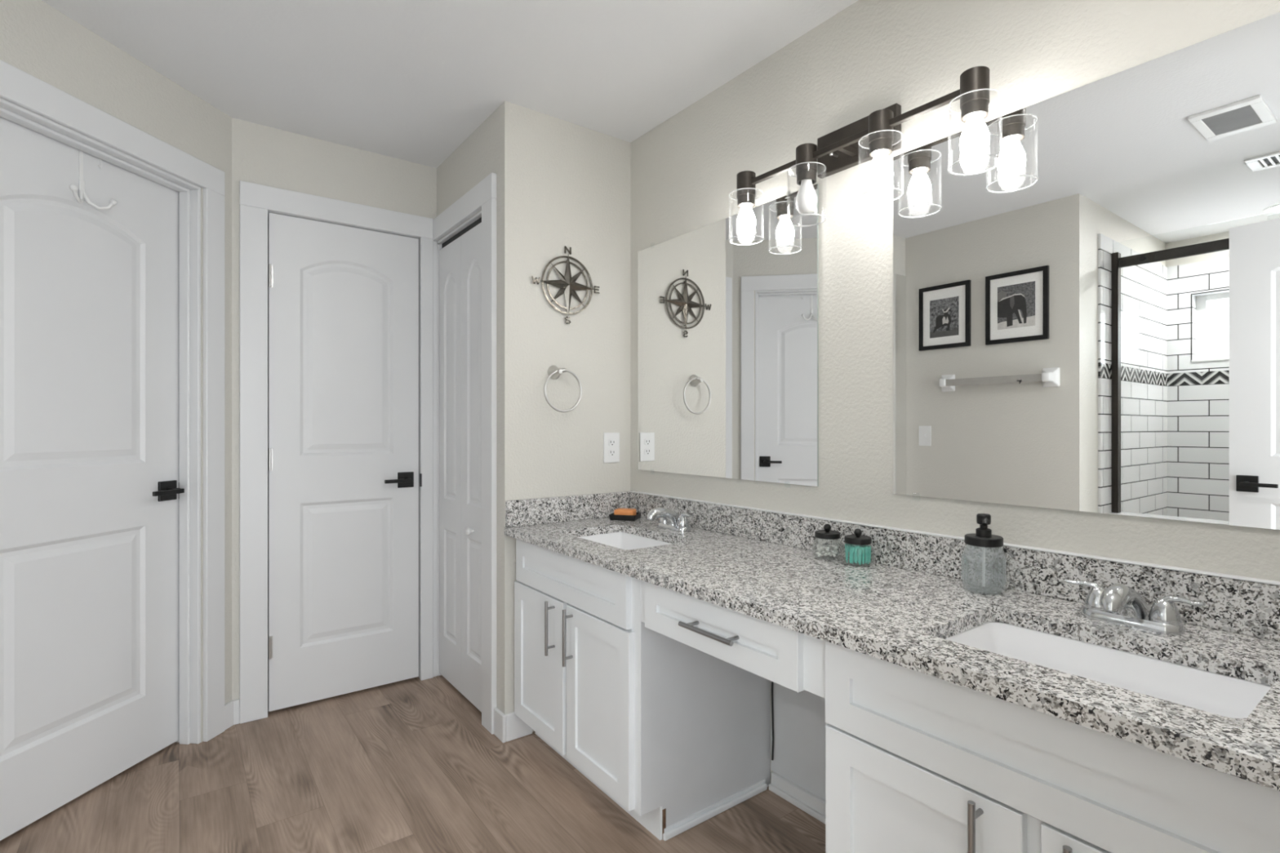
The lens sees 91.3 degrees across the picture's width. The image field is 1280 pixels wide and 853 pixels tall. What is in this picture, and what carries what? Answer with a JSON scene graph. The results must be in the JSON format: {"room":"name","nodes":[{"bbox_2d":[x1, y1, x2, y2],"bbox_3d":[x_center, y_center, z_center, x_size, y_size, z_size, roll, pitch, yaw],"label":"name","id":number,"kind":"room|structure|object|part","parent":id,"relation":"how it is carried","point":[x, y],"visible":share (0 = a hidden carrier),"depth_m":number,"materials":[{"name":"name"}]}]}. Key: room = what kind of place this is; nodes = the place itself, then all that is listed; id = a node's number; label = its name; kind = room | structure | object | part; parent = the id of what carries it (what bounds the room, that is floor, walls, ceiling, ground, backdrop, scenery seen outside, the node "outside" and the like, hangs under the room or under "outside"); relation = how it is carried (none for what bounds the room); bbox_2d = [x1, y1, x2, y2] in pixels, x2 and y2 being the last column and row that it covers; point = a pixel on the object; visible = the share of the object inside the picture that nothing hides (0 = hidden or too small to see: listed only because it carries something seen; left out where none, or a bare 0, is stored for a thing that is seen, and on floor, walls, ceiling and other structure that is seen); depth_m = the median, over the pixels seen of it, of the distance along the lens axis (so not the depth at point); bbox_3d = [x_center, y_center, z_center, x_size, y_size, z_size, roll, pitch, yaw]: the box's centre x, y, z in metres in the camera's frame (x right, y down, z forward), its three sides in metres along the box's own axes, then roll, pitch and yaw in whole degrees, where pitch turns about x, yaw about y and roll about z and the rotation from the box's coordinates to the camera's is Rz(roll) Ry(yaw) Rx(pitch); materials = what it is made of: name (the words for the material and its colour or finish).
{"room":"bathroom","nodes":[
{"label":"bathroom","id":0,"kind":"room"},
{"bbox_2d":[0,0,231,742],"bbox_3d":[-1.735,-0.021,1.974,0.110,2.388,1.004,0,0,8],"label":"wall","id":1,"kind":"structure","parent":0,"point":[37,39],"depth_m":2.10,"materials":[{"name":"white paint"}]},
{"bbox_2d":[0,116,184,840],"bbox_3d":[-1.746,0.146,1.963,0.099,2.028,0.716,0,0,8],"label":"door","id":2,"kind":"structure","parent":1,"relation":"in","point":[90,490],"depth_m":1.97,"materials":[{"name":"white paint"}]},
{"bbox_2d":[69,150,117,209],"bbox_3d":[-1.741,-0.780,1.965,0.080,0.182,0.144,0,0,8],"label":"hook","id":3,"kind":"object","parent":2,"relation":"hanging from","point":[82,195],"visible":1,"depth_m":1.97,"materials":[{"name":"white plastic"}]},
{"bbox_3d":[-1.712,0.233,2.266,0.009,0.070,0.070,0,0,8],"label":"handle","id":4,"kind":"part","parent":2,"relation":"part of","materials":[{"name":"black metal"}]},
{"bbox_3d":[-1.666,0.233,2.211,0.013,0.016,0.116,0,0,8],"label":"lever","id":5,"kind":"part","parent":2,"relation":"part of","materials":[{"name":"black metal"}]},
{"bbox_2d":[0,97,200,744],"bbox_3d":[-1.737,0.143,1.959,0.110,2.060,0.747,0,0,8],"label":"trim","id":6,"kind":"structure","parent":1,"relation":"attached to","point":[189,194],"depth_m":2.31,"materials":[{"name":"white paint"}]},
{"bbox_2d":[0,59,224,742],"bbox_3d":[-1.674,0.097,1.950,0.018,2.152,0.930,0,0,8],"label":"trim","id":7,"kind":"structure","parent":1,"relation":"attached to","point":[19,87],"depth_m":2.33,"materials":[{"name":"white paint"}]},
{"bbox_2d":[224,698,239,730],"bbox_3d":[-1.596,1.125,2.443,0.028,0.095,0.070,0,0,8],"label":"baseboard","id":8,"kind":"structure","parent":1,"relation":"attached to","point":[228,707],"depth_m":2.44,"materials":[{"name":"white paint"}]},
{"bbox_2d":[231,117,439,700],"bbox_3d":[-1.295,-0.021,2.762,0.979,2.388,0.110,0,0,-37],"label":"wall","id":9,"kind":"structure","parent":0,"point":[263,155],"depth_m":2.60,"materials":[{"name":"white paint"}]},
{"bbox_2d":[239,180,433,724],"bbox_3d":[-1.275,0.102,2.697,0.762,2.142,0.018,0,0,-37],"label":"trim","id":10,"kind":"structure","parent":9,"relation":"attached to","point":[255,200],"depth_m":2.51,"materials":[{"name":"white paint"}]},
{"bbox_2d":[267,212,422,711],"bbox_3d":[-1.256,0.144,2.709,0.610,2.028,0.099,0,0,-37],"label":"door","id":11,"kind":"structure","parent":9,"relation":"in","point":[343,301],"depth_m":2.70,"materials":[{"name":"white paint"}]},
{"bbox_3d":[-1.077,0.243,2.789,0.116,0.016,0.013,0,0,-37],"label":"lever","id":12,"kind":"part","parent":11,"relation":"part of","materials":[{"name":"black metal"}]},
{"bbox_3d":[-1.071,0.243,2.859,0.070,0.070,0.009,0,0,-37],"label":"handle","id":13,"kind":"part","parent":11,"relation":"part of","materials":[{"name":"black metal"}]},
{"bbox_3d":[-1.013,0.247,2.891,0.004,0.060,0.019,0,0,-37],"label":"strike plate","id":14,"kind":"part","parent":11,"relation":"part of","materials":[{"name":"black metal"}]},
{"bbox_2d":[0,675,825,852],"bbox_3d":[-1.000,1.222,0.783,4.200,0.100,4.100,0,0,-37],"label":"floor","id":15,"kind":"structure","parent":0,"point":[411,765],"depth_m":1.95,"materials":[{"name":"brown wood"}]},
{"bbox_2d":[514,538,769,840],"bbox_3d":[-0.034,0.788,2.174,0.582,0.768,0.782,0,0,-37],"label":"vanity cabinet","id":16,"kind":"object","parent":15,"relation":"on","point":[675,733],"visible":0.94,"depth_m":1.89,"materials":[{"name":"white paint"}]},
{"bbox_3d":[-0.352,0.825,2.192,0.020,0.496,0.365,0,0,-37],"label":"door","id":17,"kind":"part","parent":16,"relation":"part of","materials":[{"name":"white paint"}]},
{"bbox_3d":[-0.300,0.667,2.075,0.036,0.178,0.011,0,0,-37],"label":"handle","id":18,"kind":"part","parent":16,"relation":"part of","materials":[{"name":"silver metal"}]},
{"bbox_3d":[-0.230,0.667,1.981,0.036,0.178,0.011,0,0,-37],"label":"handle","id":19,"kind":"part","parent":16,"relation":"part of","materials":[{"name":"silver metal"}]},
{"bbox_3d":[-0.242,0.493,2.043,0.020,0.155,0.708,0,0,-37],"label":"drawer","id":20,"kind":"part","parent":16,"relation":"part of","materials":[{"name":"white paint"}]},
{"bbox_3d":[-0.127,0.825,1.888,0.020,0.496,0.348,0,0,-37],"label":"door","id":21,"kind":"part","parent":16,"relation":"part of","materials":[{"name":"white paint"}]},
{"bbox_3d":[0.214,0.788,1.887,0.525,0.768,0.002,0,0,-37],"label":"panel","id":22,"kind":"part","parent":16,"relation":"part of","materials":[{"name":"white wood"}]},
{"bbox_3d":[0.238,1.157,1.896,0.425,0.030,0.012,0,0,-37],"label":"moulding","id":23,"kind":"part","parent":16,"relation":"part of","materials":[{"name":"white paint"}]},
{"bbox_2d":[825,640,1279,852],"bbox_3d":[0.806,0.788,1.042,0.582,0.768,0.834,0,0,-37],"label":"vanity cabinet","id":24,"kind":"object","parent":15,"relation":"on","point":[916,762],"visible":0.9,"depth_m":0.97,"materials":[{"name":"white paint"}]},
{"bbox_2d":[504,516,1279,791],"bbox_3d":[0.395,0.389,1.601,0.580,0.029,2.244,0,0,-37],"label":"countertop","id":25,"kind":"structure","parent":24,"relation":"on","point":[904,617],"depth_m":1.19,"materials":[{"name":"stone"}]},
{"bbox_2d":[505,491,628,527],"bbox_3d":[-0.274,0.325,2.491,0.554,0.098,0.020,0,0,-37],"label":"side splash","id":26,"kind":"object","parent":25,"relation":"on","point":[526,512],"visible":0.82,"depth_m":2.46,"materials":[{"name":"stone"}]},
{"bbox_2d":[608,512,640,520],"bbox_3d":[-0.060,0.363,2.533,0.110,0.022,0.096,0,0,15],"label":"soap dish","id":27,"kind":"object","parent":25,"relation":"on","point":[620,517],"visible":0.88,"depth_m":2.49,"materials":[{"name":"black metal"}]},
{"bbox_2d":[613,507,636,515],"bbox_3d":[-0.060,0.349,2.533,0.080,0.028,0.060,0,0,15],"label":"soap bar","id":28,"kind":"object","parent":27,"relation":"in","point":[620,511],"visible":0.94,"depth_m":2.51,"materials":[{"name":"orange"}]},
{"bbox_2d":[579,532,671,550],"bbox_3d":[-0.056,0.474,2.146,0.304,0.140,0.451,0,0,-37],"label":"sink","id":29,"kind":"object","parent":25,"relation":"in","point":[623,540],"visible":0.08,"depth_m":2.34,"materials":[{"name":"white ceramic"}]},
{"bbox_2d":[646,506,692,532],"bbox_3d":[0.112,0.332,2.278,0.164,0.086,0.164,0,0,7],"label":"faucet","id":30,"kind":"object","parent":25,"relation":"on","point":[669,520],"visible":1,"depth_m":2.23,"materials":[{"name":"silver metal"}]},
{"bbox_3d":[0.082,0.333,2.337,0.047,0.051,0.080,0,0,-37],"label":"lever handle","id":31,"kind":"part","parent":30,"relation":"part of","materials":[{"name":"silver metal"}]},
{"bbox_3d":[0.096,0.332,2.263,0.174,0.086,0.048,0,0,-37],"label":"spout","id":32,"kind":"part","parent":30,"relation":"part of","materials":[{"name":"silver metal"}]},
{"bbox_3d":[0.163,0.333,2.228,0.047,0.051,0.080,0,0,-37],"label":"lever handle","id":33,"kind":"part","parent":30,"relation":"part of","materials":[{"name":"silver metal"}]},
{"bbox_2d":[640,580,825,698],"bbox_3d":[0.335,0.472,1.594,0.488,0.136,0.612,0,0,-37],"label":"drawer unit","id":34,"kind":"object","parent":25,"relation":"attached to","point":[792,660],"visible":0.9,"depth_m":1.40,"materials":[{"name":"white paint"}]},
{"bbox_3d":[0.163,0.477,1.456,0.046,0.012,0.175,0,0,-37],"label":"handle","id":35,"kind":"part","parent":34,"relation":"part of","materials":[{"name":"silver metal"}]},
{"bbox_2d":[812,524,843,560],"bbox_3d":[0.532,0.325,1.776,0.084,0.098,0.084,0,0,-37],"label":"glass jar","id":36,"kind":"object","parent":25,"relation":"on","point":[826,534],"visible":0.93,"depth_m":1.76,"materials":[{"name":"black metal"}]},
{"bbox_2d":[817,544,835,546],"bbox_3d":[0.529,0.339,1.779,0.051,0.011,0.007,0,0,22],"label":"cotton swab","id":37,"kind":"object","parent":36,"relation":"in","point":[818,545],"visible":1,"depth_m":1.78,"materials":[{"name":"white"}]},
{"bbox_3d":[0.532,0.307,1.776,0.070,0.016,0.070,0,0,-37],"label":"lid","id":38,"kind":"part","parent":36,"relation":"part of","materials":[{"name":"black metal"}]},
{"bbox_3d":[0.532,0.288,1.776,0.022,0.023,0.022,0,0,-37],"label":"knob","id":39,"kind":"part","parent":36,"relation":"part of","materials":[{"name":"black metal"}]},
{"bbox_2d":[844,528,871,567],"bbox_3d":[0.591,0.325,1.696,0.084,0.098,0.084,0,0,-37],"label":"glass jar","id":40,"kind":"object","parent":25,"relation":"on","point":[856,539],"visible":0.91,"depth_m":1.68,"materials":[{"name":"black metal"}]},
{"bbox_2d":[846,546,848,562],"bbox_3d":[0.561,0.346,1.690,0.003,0.044,0.010,0,0,-14],"label":"pick","id":41,"kind":"object","parent":40,"relation":"in","point":[847,550],"visible":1,"depth_m":1.69,"materials":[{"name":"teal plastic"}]},
{"bbox_2d":[849,546,853,563],"bbox_3d":[0.567,0.344,1.676,0.012,0.044,0.004,0,0,42],"label":"pick","id":42,"kind":"object","parent":40,"relation":"in","point":[851,548],"visible":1,"depth_m":1.68,"materials":[{"name":"teal plastic"}]},
{"bbox_2d":[851,547,854,564],"bbox_3d":[0.570,0.345,1.673,0.003,0.044,0.011,0,0,-33],"label":"pick","id":43,"kind":"object","parent":40,"relation":"in","point":[854,548],"visible":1,"depth_m":1.67,"materials":[{"name":"teal plastic"}]},
{"bbox_2d":[853,546,857,562],"bbox_3d":[0.579,0.343,1.678,0.010,0.044,0.002,1,0,34],"label":"pick","id":44,"kind":"object","parent":40,"relation":"in","point":[854,546],"visible":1,"depth_m":1.68,"materials":[{"name":"teal plastic"}]},
{"bbox_2d":[855,546,859,563],"bbox_3d":[0.579,0.342,1.667,0.010,0.044,0.002,0,1,21],"label":"pick","id":45,"kind":"object","parent":40,"relation":"in","point":[856,548],"visible":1,"depth_m":1.67,"materials":[{"name":"teal plastic"}]},
{"bbox_3d":[0.591,0.307,1.696,0.070,0.016,0.070,0,0,-37],"label":"lid","id":46,"kind":"part","parent":40,"relation":"part of","materials":[{"name":"black metal"}]},
{"bbox_3d":[0.591,0.288,1.696,0.022,0.023,0.022,0,0,-37],"label":"knob","id":47,"kind":"part","parent":40,"relation":"part of","materials":[{"name":"black metal"}]},
{"bbox_2d":[857,546,862,563],"bbox_3d":[0.590,0.344,1.674,0.010,0.044,0.002,0,0,11],"label":"pick","id":48,"kind":"object","parent":40,"relation":"in","point":[860,547],"visible":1,"depth_m":1.67,"materials":[{"name":"teal plastic"}]},
{"bbox_2d":[858,547,863,564],"bbox_3d":[0.590,0.346,1.665,0.012,0.044,0.002,0,0,0],"label":"pick","id":49,"kind":"object","parent":40,"relation":"in","point":[860,548],"visible":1,"depth_m":1.66,"materials":[{"name":"teal plastic"}]},
{"bbox_2d":[862,547,866,564],"bbox_3d":[0.598,0.344,1.666,0.012,0.044,0.003,0,0,0],"label":"pick","id":50,"kind":"object","parent":40,"relation":"in","point":[863,559],"visible":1,"depth_m":1.67,"materials":[{"name":"teal plastic"}]},
{"bbox_2d":[865,546,867,563],"bbox_3d":[0.605,0.342,1.669,0.010,0.044,0.002,-1,0,-37],"label":"pick","id":51,"kind":"object","parent":40,"relation":"in","point":[866,546],"visible":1,"depth_m":1.67,"materials":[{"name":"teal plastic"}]},
{"bbox_2d":[866,546,869,564],"bbox_3d":[0.612,0.345,1.674,0.010,0.044,0.004,0,0,-33],"label":"pick","id":52,"kind":"object","parent":40,"relation":"in","point":[868,549],"visible":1,"depth_m":1.67,"materials":[{"name":"teal plastic"}]},
{"bbox_2d":[962,513,1005,594],"bbox_3d":[0.784,0.286,1.425,0.091,0.176,0.090,0,0,-37],"label":"soap dispenser","id":53,"kind":"object","parent":25,"relation":"on","point":[983,537],"visible":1,"depth_m":1.41,"materials":[{"name":"clear glass"}]},
{"bbox_3d":[0.776,0.213,1.408,0.014,0.018,0.038,0,0,22],"label":"spout","id":54,"kind":"part","parent":53,"relation":"part of","materials":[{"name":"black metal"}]},
{"bbox_2d":[945,621,1271,718],"bbox_3d":[0.750,0.474,1.048,0.304,0.140,0.452,0,0,-37],"label":"sink","id":55,"kind":"object","parent":25,"relation":"in","point":[1221,695],"visible":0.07,"depth_m":1.12,"materials":[{"name":"white ceramic"}]},
{"bbox_2d":[1064,578,1205,635],"bbox_3d":[0.923,0.332,1.185,0.164,0.086,0.164,0,0,7],"label":"faucet","id":56,"kind":"object","parent":25,"relation":"on","point":[1119,604],"visible":1,"depth_m":1.15,"materials":[{"name":"silver metal"}]},
{"bbox_3d":[0.893,0.333,1.244,0.047,0.051,0.080,0,0,-37],"label":"lever handle","id":57,"kind":"part","parent":56,"relation":"part of","materials":[{"name":"silver metal"}]},
{"bbox_3d":[0.907,0.332,1.169,0.174,0.086,0.048,0,0,-37],"label":"spout","id":58,"kind":"part","parent":56,"relation":"part of","materials":[{"name":"silver metal"}]},
{"bbox_3d":[0.974,0.333,1.135,0.047,0.051,0.080,0,0,-37],"label":"lever handle","id":59,"kind":"part","parent":56,"relation":"part of","materials":[{"name":"silver metal"}]},
{"bbox_3d":[0.473,0.827,1.080,0.020,0.492,0.352,0,0,-37],"label":"door","id":60,"kind":"part","parent":24,"relation":"part of","materials":[{"name":"white paint"}]},
{"bbox_3d":[0.520,0.667,0.970,0.036,0.178,0.011,0,0,-37],"label":"handle","id":61,"kind":"part","parent":24,"relation":"part of","materials":[{"name":"silver metal"}]},
{"bbox_3d":[0.597,0.667,0.866,0.036,0.178,0.011,0,0,-37],"label":"handle","id":62,"kind":"part","parent":24,"relation":"part of","materials":[{"name":"silver metal"}]},
{"bbox_3d":[0.698,0.827,0.776,0.020,0.492,0.355,0,0,-37],"label":"door","id":63,"kind":"part","parent":24,"relation":"part of","materials":[{"name":"white paint"}]},
{"bbox_2d":[41,0,858,168],"bbox_3d":[-1.000,-1.266,0.783,4.200,0.100,4.100,0,0,-37],"label":"ceiling","id":64,"kind":"structure","parent":0,"point":[411,81],"depth_m":2.04,"materials":[{"name":"white paint"}]},
{"bbox_2d":[436,117,488,241],"bbox_3d":[-0.732,-1.042,2.733,0.110,0.346,0.608,0,0,-37],"label":"wall","id":65,"kind":"structure","parent":0,"point":[467,166],"depth_m":2.67,"materials":[{"name":"white paint"}]},
{"bbox_2d":[439,217,481,711],"bbox_3d":[-0.769,0.148,2.710,0.077,2.013,0.569,0,0,-37],"label":"door","id":66,"kind":"structure","parent":65,"relation":"in","point":[460,255],"depth_m":2.70,"materials":[{"name":"white paint"}]},
{"bbox_3d":[-0.702,0.432,2.583,0.033,0.032,0.032,0,0,-37],"label":"knob","id":67,"kind":"part","parent":66,"relation":"part of","materials":[{"name":"white plastic"}]},
{"bbox_2d":[433,172,496,734],"bbox_3d":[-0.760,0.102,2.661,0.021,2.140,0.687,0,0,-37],"label":"trim","id":68,"kind":"structure","parent":65,"relation":"attached to","point":[482,197],"depth_m":2.43,"materials":[{"name":"white paint"}]},
{"bbox_2d":[488,101,630,731],"bbox_3d":[-0.318,-0.021,2.567,0.578,2.388,0.152,0,0,-37],"label":"wall","id":69,"kind":"structure","parent":0,"point":[560,183],"depth_m":2.46,"materials":[{"name":"white paint"}]},
{"bbox_2d":[493,707,532,742],"bbox_3d":[-0.484,1.123,2.385,0.122,0.100,0.086,0,0,-37],"label":"baseboard","id":70,"kind":"structure","parent":69,"relation":"attached to","point":[508,726],"depth_m":2.34,"materials":[{"name":"white paint"}]},
{"bbox_2d":[543,365,582,412],"bbox_3d":[-0.308,-0.147,2.445,0.170,0.185,0.055,0,0,-37],"label":"towel ring","id":71,"kind":"object","parent":69,"relation":"attached to","point":[554,372],"visible":1,"depth_m":2.43,"materials":[{"name":"silver metal"}]},
{"bbox_3d":[-0.323,-0.212,2.435,0.056,0.055,0.055,0,0,-37],"label":"post","id":72,"kind":"part","parent":71,"relation":"part of","materials":[{"name":"silver metal"}]},
{"bbox_2d":[531,245,599,324],"bbox_3d":[-0.289,-0.560,2.478,0.307,0.308,0.024,0,0,-37],"label":"wall art","id":73,"kind":"object","parent":69,"relation":"attached to","point":[567,285],"visible":1,"depth_m":2.48,"materials":[{"name":"grey metal"}]},
{"bbox_2d":[603,432,619,462],"bbox_3d":[-0.118,0.088,2.615,0.080,0.126,0.008,0,0,-37],"label":"power outlet","id":74,"kind":"object","parent":69,"relation":"attached to","point":[611,440],"visible":1,"depth_m":2.61,"materials":[{"name":"white plastic"}]},
{"bbox_2d":[608,448,615,456],"bbox_3d":[-0.117,0.110,2.613,0.034,0.029,0.003,0,0,-37],"label":"socket","id":75,"kind":"object","parent":74,"relation":"attached to","point":[611,451],"depth_m":2.61,"materials":[{"name":"white plastic"}]},
{"bbox_2d":[608,439,615,446],"bbox_3d":[-0.117,0.068,2.613,0.034,0.029,0.003,0,0,-37],"label":"socket","id":76,"kind":"object","parent":74,"relation":"attached to","point":[611,442],"depth_m":2.61,"materials":[{"name":"white plastic"}]},
{"bbox_2d":[630,0,1279,783],"bbox_3d":[0.712,-0.021,1.748,0.120,2.388,2.610,0,0,-37],"label":"wall","id":77,"kind":"structure","parent":0,"point":[1087,319],"depth_m":1.48,"materials":[{"name":"white paint"}]},
{"bbox_3d":[0.265,-0.276,2.258,0.009,0.939,0.914,0,0,-37],"label":"mirror","id":78,"kind":"part","parent":77,"relation":"part of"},
{"bbox_2d":[768,771,825,823],"bbox_3d":[0.604,1.147,1.787,0.028,0.052,0.599,0,0,-37],"label":"baseboard","id":79,"kind":"structure","parent":77,"relation":"attached to","point":[803,799],"depth_m":1.93,"materials":[{"name":"white paint"}]},
{"bbox_2d":[770,680,826,800],"bbox_3d":[0.611,0.762,1.798,0.002,0.716,0.611,0,0,-37],"label":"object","id":80,"kind":"object","parent":77,"relation":"attached to","point":[799,717],"depth_m":1.95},
{"bbox_2d":[771,681,773,759],"bbox_3d":[0.430,0.778,2.030,0.006,0.610,0.010,0,0,-37],"label":"cord","id":81,"kind":"object","parent":80,"relation":"hanging from","point":[772,713],"visible":0.55,"depth_m":2.03,"materials":[{"name":"black plastic"}]},
{"bbox_2d":[729,66,1002,235],"bbox_3d":[0.569,-0.728,1.726,0.154,0.268,0.822,0,0,-37],"label":"vanity light","id":82,"kind":"object","parent":77,"relation":"attached to","point":[875,136],"visible":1,"depth_m":1.67,"materials":[{"name":"brown metal"}]},
{"bbox_2d":[736,170,755,208],"bbox_3d":[0.339,-0.755,1.999,0.060,0.100,0.060,0,0,-37],"label":"socket","id":83,"kind":"object","parent":82,"relation":"attached to","point":[745,180],"depth_m":1.97,"materials":[{"name":"brown metal"}]},
{"bbox_3d":[0.339,-0.669,1.999,0.061,0.112,0.061,0,0,-37],"label":"bulb","id":84,"kind":"part","parent":82,"relation":"part of","materials":[{"name":"white glass"}]},
{"bbox_2d":[795,142,817,186],"bbox_3d":[0.481,-0.755,1.807,0.060,0.100,0.060,0,0,-37],"label":"socket","id":85,"kind":"object","parent":82,"relation":"attached to","point":[806,153],"depth_m":1.78,"materials":[{"name":"brown metal"}]},
{"bbox_3d":[0.481,-0.669,1.807,0.061,0.112,0.061,0,0,-37],"label":"bulb","id":86,"kind":"part","parent":82,"relation":"part of","materials":[{"name":"white glass"}]},
{"bbox_3d":[0.580,-0.772,1.746,0.069,0.016,0.016,0,0,-37],"label":"arm","id":87,"kind":"part","parent":82,"relation":"part of","materials":[{"name":"brown metal"}]},
{"bbox_3d":[0.615,-0.803,1.774,0.024,0.116,0.258,0,0,-37],"label":"plate","id":88,"kind":"part","parent":82,"relation":"part of","materials":[{"name":"brown metal"}]},
{"bbox_3d":[0.622,-0.669,1.617,0.061,0.112,0.061,0,0,-37],"label":"bulb","id":89,"kind":"part","parent":82,"relation":"part of","materials":[{"name":"white glass"}]},
{"bbox_2d":[868,109,893,157],"bbox_3d":[0.622,-0.755,1.617,0.060,0.100,0.060,0,0,-37],"label":"socket","id":90,"kind":"object","parent":82,"relation":"attached to","point":[880,122],"depth_m":1.59,"materials":[{"name":"brown metal"}]},
{"bbox_3d":[0.763,-0.669,1.427,0.109,0.147,0.109,0,0,-37],"label":"lamp shade","id":91,"kind":"part","parent":82,"relation":"part of","materials":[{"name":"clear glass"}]},
{"bbox_2d":[960,66,989,123],"bbox_3d":[0.763,-0.755,1.427,0.060,0.100,0.060,0,0,-37],"label":"socket","id":92,"kind":"object","parent":82,"relation":"attached to","point":[975,81],"depth_m":1.40,"materials":[{"name":"brown metal"}]},
{"bbox_3d":[0.763,-0.669,1.427,0.061,0.112,0.061,0,0,-37],"label":"bulb","id":93,"kind":"part","parent":82,"relation":"part of","materials":[{"name":"white glass"}]},
{"bbox_2d":[628,490,1279,641],"bbox_3d":[0.620,0.324,1.767,0.024,0.101,2.244,0,0,-37],"label":"backsplash","id":94,"kind":"structure","parent":77,"relation":"attached to","point":[1237,604],"depth_m":1.43,"materials":[{"name":"stone"}]}
]}

